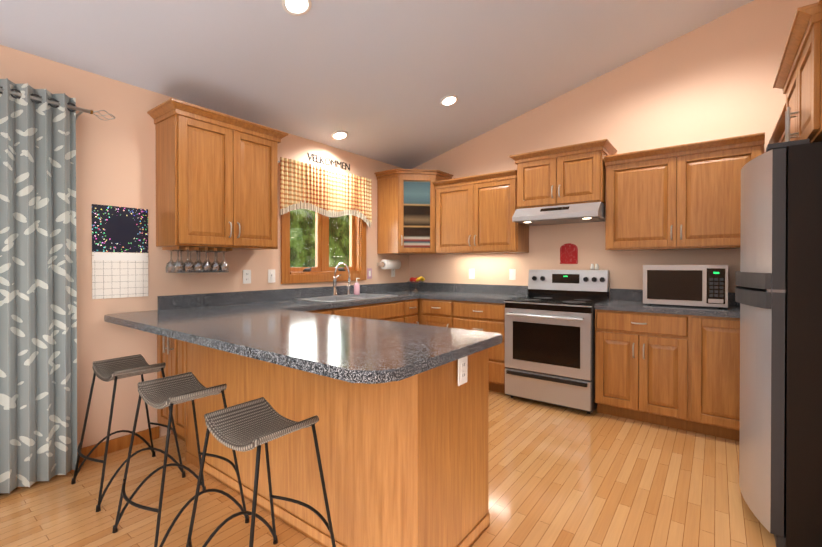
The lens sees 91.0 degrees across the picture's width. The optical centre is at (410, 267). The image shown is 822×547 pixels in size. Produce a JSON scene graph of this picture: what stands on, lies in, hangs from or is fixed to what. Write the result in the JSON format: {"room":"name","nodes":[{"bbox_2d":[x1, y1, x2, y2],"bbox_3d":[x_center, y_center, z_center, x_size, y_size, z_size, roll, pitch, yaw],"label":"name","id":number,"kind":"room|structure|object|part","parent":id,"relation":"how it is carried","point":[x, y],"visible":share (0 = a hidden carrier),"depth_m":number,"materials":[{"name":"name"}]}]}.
{"room":"kitchen","nodes":[
{"label":"kitchen","id":0,"kind":"room"},
{"bbox_2d":[0,45,408,448],"bbox_3d":[-2.151,-0.650,2.572,0.150,3.750,7.150,0,0,37],"label":"wall","id":1,"kind":"structure","parent":0,"point":[116,161],"depth_m":2.74,"materials":[{"name":"beige paint"}]},
{"bbox_2d":[0,78,114,493],"bbox_3d":[-2.559,0.106,1.744,0.236,2.200,2.128,0,0,37],"label":"curtain","id":2,"kind":"object","parent":1,"relation":"hanging from","point":[38,351],"visible":1,"depth_m":2.26,"materials":[{"name":"grey fabric"}]},
{"bbox_3d":[-2.566,-0.934,1.742,0.219,0.061,2.128,0,0,37],"label":"curtain rod","id":3,"kind":"part","parent":2,"relation":"part of","materials":[{"name":"silver metal"}]},
{"bbox_2d":[77,426,158,462],"bbox_3d":[-1.957,1.182,2.704,0.014,0.085,0.495,0,0,37],"label":"baseboard","id":4,"kind":"structure","parent":1,"relation":"attached to","point":[118,443],"depth_m":2.70,"materials":[{"name":"brown wood"}]},
{"bbox_2d":[92,204,147,298],"bbox_3d":[-1.946,-0.101,2.715,0.005,0.610,0.320,0,0,37],"label":"calendar","id":5,"kind":"object","parent":1,"relation":"hanging from","point":[115,230],"visible":1,"depth_m":2.70,"materials":[{"name":"white paper"}]},
{"bbox_2d":[147,98,287,249],"bbox_3d":[-1.429,-0.622,3.080,0.385,0.947,0.894,0,0,37],"label":"upper cabinet","id":6,"kind":"object","parent":1,"relation":"attached to","point":[216,179],"visible":1,"depth_m":2.88,"materials":[{"name":"brown wood"}]},
{"bbox_2d":[162,246,231,272],"bbox_3d":[-1.551,-0.053,2.947,0.240,0.181,0.395,0,0,37],"label":"stemware rack","id":7,"kind":"object","parent":6,"relation":"hanging from","point":[177,266],"visible":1,"depth_m":2.89,"materials":[{"name":"brown wood"}]},
{"bbox_2d":[243,270,250,283],"bbox_3d":[-1.397,0.079,3.442,0.008,0.118,0.072,0,0,37],"label":"electrical outlet plate","id":8,"kind":"object","parent":1,"relation":"attached to","point":[246,273],"depth_m":3.44,"materials":[{"name":"white plastic"}]},
{"bbox_2d":[268,269,274,282],"bbox_3d":[-1.248,0.078,3.630,0.017,0.118,0.072,0,0,37],"label":"electrical outlet plate","id":9,"kind":"object","parent":1,"relation":"attached to","point":[271,276],"depth_m":3.63,"materials":[{"name":"white plastic"}]},
{"bbox_2d":[281,209,365,283],"bbox_3d":[-0.912,-0.410,4.195,0.170,1.120,1.120,0,0,37],"label":"window","id":10,"kind":"structure","parent":1,"relation":"in","point":[321,271],"depth_m":4.17,"materials":[{"name":"brown wood"}]},
{"bbox_3d":[-0.925,-0.410,4.205,0.004,0.830,0.830,0,0,37],"label":"glass","id":11,"kind":"part","parent":10,"relation":"part of","materials":[{"name":"green"}]},
{"bbox_3d":[-0.912,-0.412,4.195,0.090,0.910,0.914,0,0,37],"label":"sash frame","id":12,"kind":"part","parent":10,"relation":"part of","materials":[{"name":"brown wood"}]},
{"bbox_2d":[304,267,343,271],"bbox_3d":[-0.884,0.020,4.160,0.040,0.044,0.528,0,0,37],"label":"window crank","id":13,"kind":"object","parent":10,"relation":"on","point":[310,268],"visible":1,"depth_m":4.00,"materials":[{"name":"grey plastic"}]},
{"bbox_2d":[278,157,371,226],"bbox_3d":[-0.812,-0.722,4.111,0.046,0.545,1.220,0,0,37],"label":"plaid valance","id":14,"kind":"object","parent":10,"relation":"hanging from","point":[328,192],"visible":1,"depth_m":4.03,"materials":[{"name":"yellow fabric"}]},
{"bbox_2d":[308,153,349,170],"bbox_3d":[-0.839,-1.086,4.173,0.006,0.074,0.571,0,0,37],"label":"welcome sign","id":15,"kind":"object","parent":1,"relation":"attached to","point":[337,163],"visible":1,"depth_m":4.19,"materials":[{"name":"grey metal"}]},
{"bbox_2d":[367,268,371,278],"bbox_3d":[-0.473,0.071,4.655,0.017,0.118,0.072,0,0,37],"label":"electrical outlet plate","id":16,"kind":"object","parent":1,"relation":"attached to","point":[369,270],"depth_m":4.65,"materials":[{"name":"white plastic"}]},
{"bbox_2d":[377,259,400,268],"bbox_3d":[-0.252,-0.034,4.842,0.141,0.116,0.311,0,0,37],"label":"paper towel holder","id":17,"kind":"object","parent":1,"relation":"attached to","point":[388,264],"visible":1,"depth_m":4.75,"materials":[{"name":"white paper"}]},
{"bbox_2d":[391,269,394,276],"bbox_3d":[-0.220,0.060,4.998,0.008,0.118,0.072,0,0,37],"label":"electrical outlet plate","id":18,"kind":"object","parent":1,"relation":"attached to","point":[392,270],"depth_m":4.99,"materials":[{"name":"white plastic"}]},
{"bbox_2d":[0,0,753,168],"bbox_3d":[-0.461,-1.821,1.193,4.500,1.245,7.300,0,0,37],"label":"ceiling","id":19,"kind":"structure","parent":0,"point":[378,80],"depth_m":2.98,"materials":[{"name":"white paint"}]},
{"bbox_2d":[282,0,311,15],"bbox_3d":[-0.669,-1.543,2.367,0.167,0.051,0.170,0,0,37],"label":"recessed light","id":20,"kind":"object","parent":19,"relation":"in","point":[297,7],"visible":1,"depth_m":2.38,"materials":[{"name":"white plastic"}]},
{"bbox_2d":[331,131,347,139],"bbox_3d":[-0.704,-1.302,3.992,0.167,0.051,0.170,0,0,37],"label":"recessed light","id":21,"kind":"object","parent":19,"relation":"in","point":[339,135],"visible":1,"depth_m":3.98,"materials":[{"name":"white plastic"}]},
{"bbox_2d":[440,95,457,105],"bbox_3d":[0.354,-1.547,3.754,0.167,0.051,0.170,0,0,37],"label":"recessed light","id":22,"kind":"object","parent":19,"relation":"in","point":[449,100],"visible":0.94,"depth_m":3.74,"materials":[{"name":"white glass"}]},
{"bbox_2d":[0,390,775,546],"bbox_3d":[-0.461,1.284,1.213,4.500,0.100,7.300,0,0,37],"label":"floor","id":23,"kind":"structure","parent":0,"point":[559,476],"depth_m":2.17,"materials":[{"name":"brown wood"}]},
{"bbox_2d":[71,354,185,511],"bbox_3d":[-1.623,0.886,2.327,0.446,0.682,0.456,0,0,37],"label":"stool","id":24,"kind":"object","parent":23,"relation":"on","point":[114,369],"visible":0.98,"depth_m":2.31,"materials":[{"name":"wicker"}]},
{"bbox_2d":[157,335,184,440],"bbox_3d":[-1.450,0.785,2.969,0.496,0.876,0.573,0,0,37],"label":"base cabinet","id":25,"kind":"object","parent":23,"relation":"on","point":[171,353],"depth_m":2.72,"materials":[{"name":"brown wood"}]},
{"bbox_2d":[104,282,423,328],"bbox_3d":[-0.756,0.271,3.748,0.660,0.140,3.298,0,0,37],"label":"countertop","id":26,"kind":"structure","parent":25,"relation":"on","point":[170,306],"depth_m":3.34,"materials":[{"name":"stone"}]},
{"bbox_2d":[332,262,350,295],"bbox_3d":[-0.639,0.120,4.099,0.252,0.340,0.238,0,0,37],"label":"faucet","id":27,"kind":"object","parent":26,"relation":"on","point":[334,293],"visible":1,"depth_m":4.07,"materials":[{"name":"silver metal"}]},
{"bbox_2d":[294,293,397,301],"bbox_3d":[-0.611,0.366,3.966,0.490,0.148,0.920,0,0,37],"label":"sink","id":28,"kind":"object","parent":26,"relation":"in","point":[338,298],"visible":0.31,"depth_m":3.98,"materials":[{"name":"silver metal"}]},
{"bbox_2d":[354,278,359,294],"bbox_3d":[-0.576,0.204,4.302,0.067,0.183,0.062,0,0,37],"label":"soap dispenser","id":29,"kind":"object","parent":26,"relation":"on","point":[356,288],"visible":0.98,"depth_m":4.28,"materials":[{"name":"pink plastic"}]},
{"bbox_2d":[410,276,424,291],"bbox_3d":[0.057,0.200,4.826,0.200,0.187,0.197,0,0,37],"label":"fruit bowl","id":30,"kind":"object","parent":26,"relation":"on","point":[414,281],"visible":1,"depth_m":4.78,"materials":[{"name":"clear glass"}]},
{"bbox_2d":[112,372,249,546],"bbox_3d":[-1.083,0.888,1.913,0.446,0.682,0.456,0,0,37],"label":"stool","id":31,"kind":"object","parent":23,"relation":"on","point":[163,392],"visible":1,"depth_m":1.90,"materials":[{"name":"wicker"}]},
{"bbox_2d":[186,397,335,546],"bbox_3d":[-0.560,0.891,1.511,0.446,0.682,0.456,0,0,37],"label":"stool","id":32,"kind":"object","parent":23,"relation":"on","point":[249,425],"visible":1,"depth_m":1.51,"materials":[{"name":"wicker"}]},
{"bbox_2d":[305,307,340,315],"bbox_3d":[-1.040,0.782,3.402,0.628,0.876,0.598,0,0,37],"label":"base cabinet","id":33,"kind":"object","parent":23,"relation":"on","point":[333,311],"depth_m":3.37,"materials":[{"name":"brown wood"}]},
{"bbox_2d":[185,342,489,546],"bbox_3d":[-0.524,0.790,2.253,1.834,0.875,0.602,0,0,37],"label":"base cabinet","id":34,"kind":"object","parent":23,"relation":"on","point":[404,462],"visible":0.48,"depth_m":1.73,"materials":[{"name":"brown wood"}]},
{"bbox_2d":[136,306,502,383],"bbox_3d":[-0.523,0.332,2.068,1.738,0.040,0.900,0,0,37],"label":"countertop","id":35,"kind":"structure","parent":34,"relation":"on","point":[282,327],"depth_m":1.75,"materials":[{"name":"stone"}]},
{"bbox_2d":[458,356,466,385],"bbox_3d":[0.218,0.431,1.697,0.008,0.118,0.072,0,0,37],"label":"outlet","id":36,"kind":"object","parent":34,"relation":"attached to","point":[462,370],"visible":0.96,"depth_m":1.69,"materials":[{"name":"white plastic"}]},
{"bbox_2d":[341,307,408,322],"bbox_3d":[-0.610,0.847,3.971,0.628,0.740,1.113,0,0,37],"label":"base cabinet","id":37,"kind":"object","parent":23,"relation":"on","point":[396,316],"depth_m":3.87,"materials":[{"name":"brown wood"}]},
{"bbox_2d":[353,299,418,323],"bbox_3d":[-0.262,0.776,4.431,0.628,0.876,0.327,0,0,37],"label":"base cabinet","id":38,"kind":"object","parent":23,"relation":"on","point":[411,305],"depth_m":4.09,"materials":[{"name":"brown wood"}]},
{"bbox_2d":[417,298,424,324],"bbox_3d":[0.070,0.774,4.800,0.713,0.876,0.628,0,0,37],"label":"base cabinet","id":39,"kind":"object","parent":23,"relation":"on","point":[421,302],"depth_m":4.40,"materials":[{"name":"brown wood"}]},
{"bbox_2d":[425,299,452,327],"bbox_3d":[0.462,0.775,4.504,0.383,0.876,0.628,0,0,37],"label":"base cabinet","id":40,"kind":"object","parent":23,"relation":"on","point":[437,312],"depth_m":4.24,"materials":[{"name":"brown wood"}]},
{"bbox_2d":[453,300,505,392],"bbox_3d":[0.819,0.777,4.234,0.656,0.876,0.628,0,0,37],"label":"base cabinet","id":41,"kind":"object","parent":23,"relation":"on","point":[481,316],"depth_m":3.90,"materials":[{"name":"brown wood"}]},
{"bbox_2d":[424,282,527,303],"bbox_3d":[0.696,0.267,4.321,0.965,0.140,0.633,0,0,37],"label":"countertop","id":42,"kind":"structure","parent":41,"relation":"on","point":[487,293],"depth_m":4.42,"materials":[{"name":"stone"}]},
{"bbox_2d":[504,270,608,413],"bbox_3d":[1.344,0.623,3.744,0.754,1.190,0.738,0,0,37],"label":"stove","id":43,"kind":"object","parent":23,"relation":"on","point":[550,338],"visible":0.94,"depth_m":3.53,"materials":[{"name":"grey metal"}]},
{"bbox_2d":[590,264,598,269],"bbox_3d":[1.752,-0.004,3.857,0.074,0.060,0.034,0,0,37],"label":"salt","id":44,"kind":"object","parent":43,"relation":"on","point":[592,267],"visible":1,"depth_m":3.85,"materials":[{"name":"white ceramic"}]},
{"bbox_2d":[595,309,702,433],"bbox_3d":[1.980,0.783,3.356,0.715,0.876,0.628,0,0,37],"label":"base cabinet","id":45,"kind":"object","parent":23,"relation":"on","point":[679,371],"depth_m":3.09,"materials":[{"name":"brown wood"}]},
{"bbox_2d":[594,288,739,317],"bbox_3d":[2.408,0.275,3.026,1.797,0.140,0.633,0,0,37],"label":"countertop","id":46,"kind":"structure","parent":45,"relation":"on","point":[620,299],"depth_m":3.17,"materials":[{"name":"stone"}]},
{"bbox_2d":[643,265,727,307],"bbox_3d":[2.203,0.142,3.252,0.540,0.321,0.402,0,0,37],"label":"microwave","id":47,"kind":"object","parent":46,"relation":"on","point":[697,285],"visible":1,"depth_m":3.08,"materials":[{"name":"silver metal"}]},
{"bbox_2d":[703,316,739,440],"bbox_3d":[2.372,0.785,3.059,0.550,0.876,0.628,0,0,37],"label":"base cabinet","id":48,"kind":"object","parent":23,"relation":"on","point":[721,335],"depth_m":2.83,"materials":[{"name":"brown wood"}]},
{"bbox_2d":[735,139,821,546],"bbox_3d":[2.084,0.347,1.884,0.896,1.765,0.850,0,0,37],"label":"fridge","id":49,"kind":"object","parent":23,"relation":"on","point":[778,287],"visible":1,"depth_m":1.73,"materials":[{"name":"silver metal"}]},
{"bbox_2d":[409,0,818,298],"bbox_3d":[1.755,-0.659,4.007,4.350,3.750,0.150,0,0,37],"label":"wall","id":50,"kind":"structure","parent":0,"point":[714,79],"depth_m":3.65,"materials":[{"name":"beige paint"}]},
{"bbox_2d":[374,169,452,254],"bbox_3d":[0.041,-0.632,4.787,0.670,0.947,0.670,0,0,37],"label":"upper cabinet","id":51,"kind":"object","parent":50,"relation":"attached to","point":[406,211],"visible":0.94,"depth_m":4.61,"materials":[{"name":"brown wood"}]},
{"bbox_2d":[469,269,474,278],"bbox_3d":[0.706,0.076,4.705,0.072,0.118,0.007,0,0,37],"label":"electrical outlet plate","id":52,"kind":"object","parent":50,"relation":"attached to","point":[471,271],"depth_m":4.70,"materials":[{"name":"white plastic"}]},
{"bbox_2d":[432,170,528,253],"bbox_3d":[0.747,-0.562,4.432,0.980,0.810,0.385,0,0,37],"label":"upper cabinet","id":53,"kind":"object","parent":50,"relation":"attached to","point":[474,214],"visible":0.92,"depth_m":4.28,"materials":[{"name":"brown wood"}]},
{"bbox_2d":[509,269,515,279],"bbox_3d":[1.102,0.078,4.400,0.072,0.118,0.017,0,0,37],"label":"electrical outlet plate","id":54,"kind":"object","parent":50,"relation":"attached to","point":[512,272],"depth_m":4.40,"materials":[{"name":"white plastic"}]},
{"bbox_2d":[512,202,604,225],"bbox_3d":[1.427,-0.500,3.847,0.766,0.138,0.498,0,0,37],"label":"range hood","id":55,"kind":"object","parent":50,"relation":"attached to","point":[574,213],"visible":0.92,"depth_m":3.67,"materials":[{"name":"silver metal"}]},
{"bbox_2d":[509,139,616,208],"bbox_3d":[1.444,-0.833,3.868,0.880,0.520,0.440,0,0,37],"label":"upper cabinet","id":56,"kind":"object","parent":50,"relation":"attached to","point":[569,174],"visible":0.98,"depth_m":3.70,"materials":[{"name":"brown wood"}]},
{"bbox_2d":[560,243,577,263],"bbox_3d":[1.578,-0.137,4.041,0.170,0.205,0.010,0,0,37],"label":"plaque","id":57,"kind":"object","parent":50,"relation":"hanging from","point":[568,253],"visible":1,"depth_m":4.03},
{"bbox_2d":[604,132,764,250],"bbox_3d":[2.201,-0.555,3.332,1.053,0.810,0.385,0,0,37],"label":"upper cabinet","id":58,"kind":"object","parent":50,"relation":"attached to","point":[683,197],"visible":0.85,"depth_m":3.21,"materials":[{"name":"brown wood"}]},
{"bbox_3d":[1.274,-0.633,-0.111,0.150,3.750,7.000,0,0,37],"label":"wall","id":59,"kind":"structure","parent":0,"visible":0},
{"bbox_2d":[768,103,785,143],"bbox_3d":[2.747,-0.549,2.538,0.690,0.810,0.990,0,0,37],"label":"upper cabinet","id":60,"kind":"object","parent":59,"relation":"attached to","point":[778,135],"visible":0.06,"depth_m":2.74,"materials":[{"name":"brown wood"}]},
{"bbox_2d":[773,2,821,142],"bbox_3d":[2.179,-0.818,1.826,0.740,0.525,0.920,0,0,37],"label":"upper cabinet","id":61,"kind":"object","parent":59,"relation":"attached to","point":[798,79],"visible":0.81,"depth_m":1.81,"materials":[{"name":"brown wood"}]},
{"label":"outside","id":62,"kind":"structure","parent":0,"visible":0},
{"bbox_2d":[290,209,348,266],"bbox_3d":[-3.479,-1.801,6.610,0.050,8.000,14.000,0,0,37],"label":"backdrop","id":63,"kind":"structure","parent":62,"point":[334,250],"depth_m":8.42,"materials":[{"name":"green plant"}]}
]}

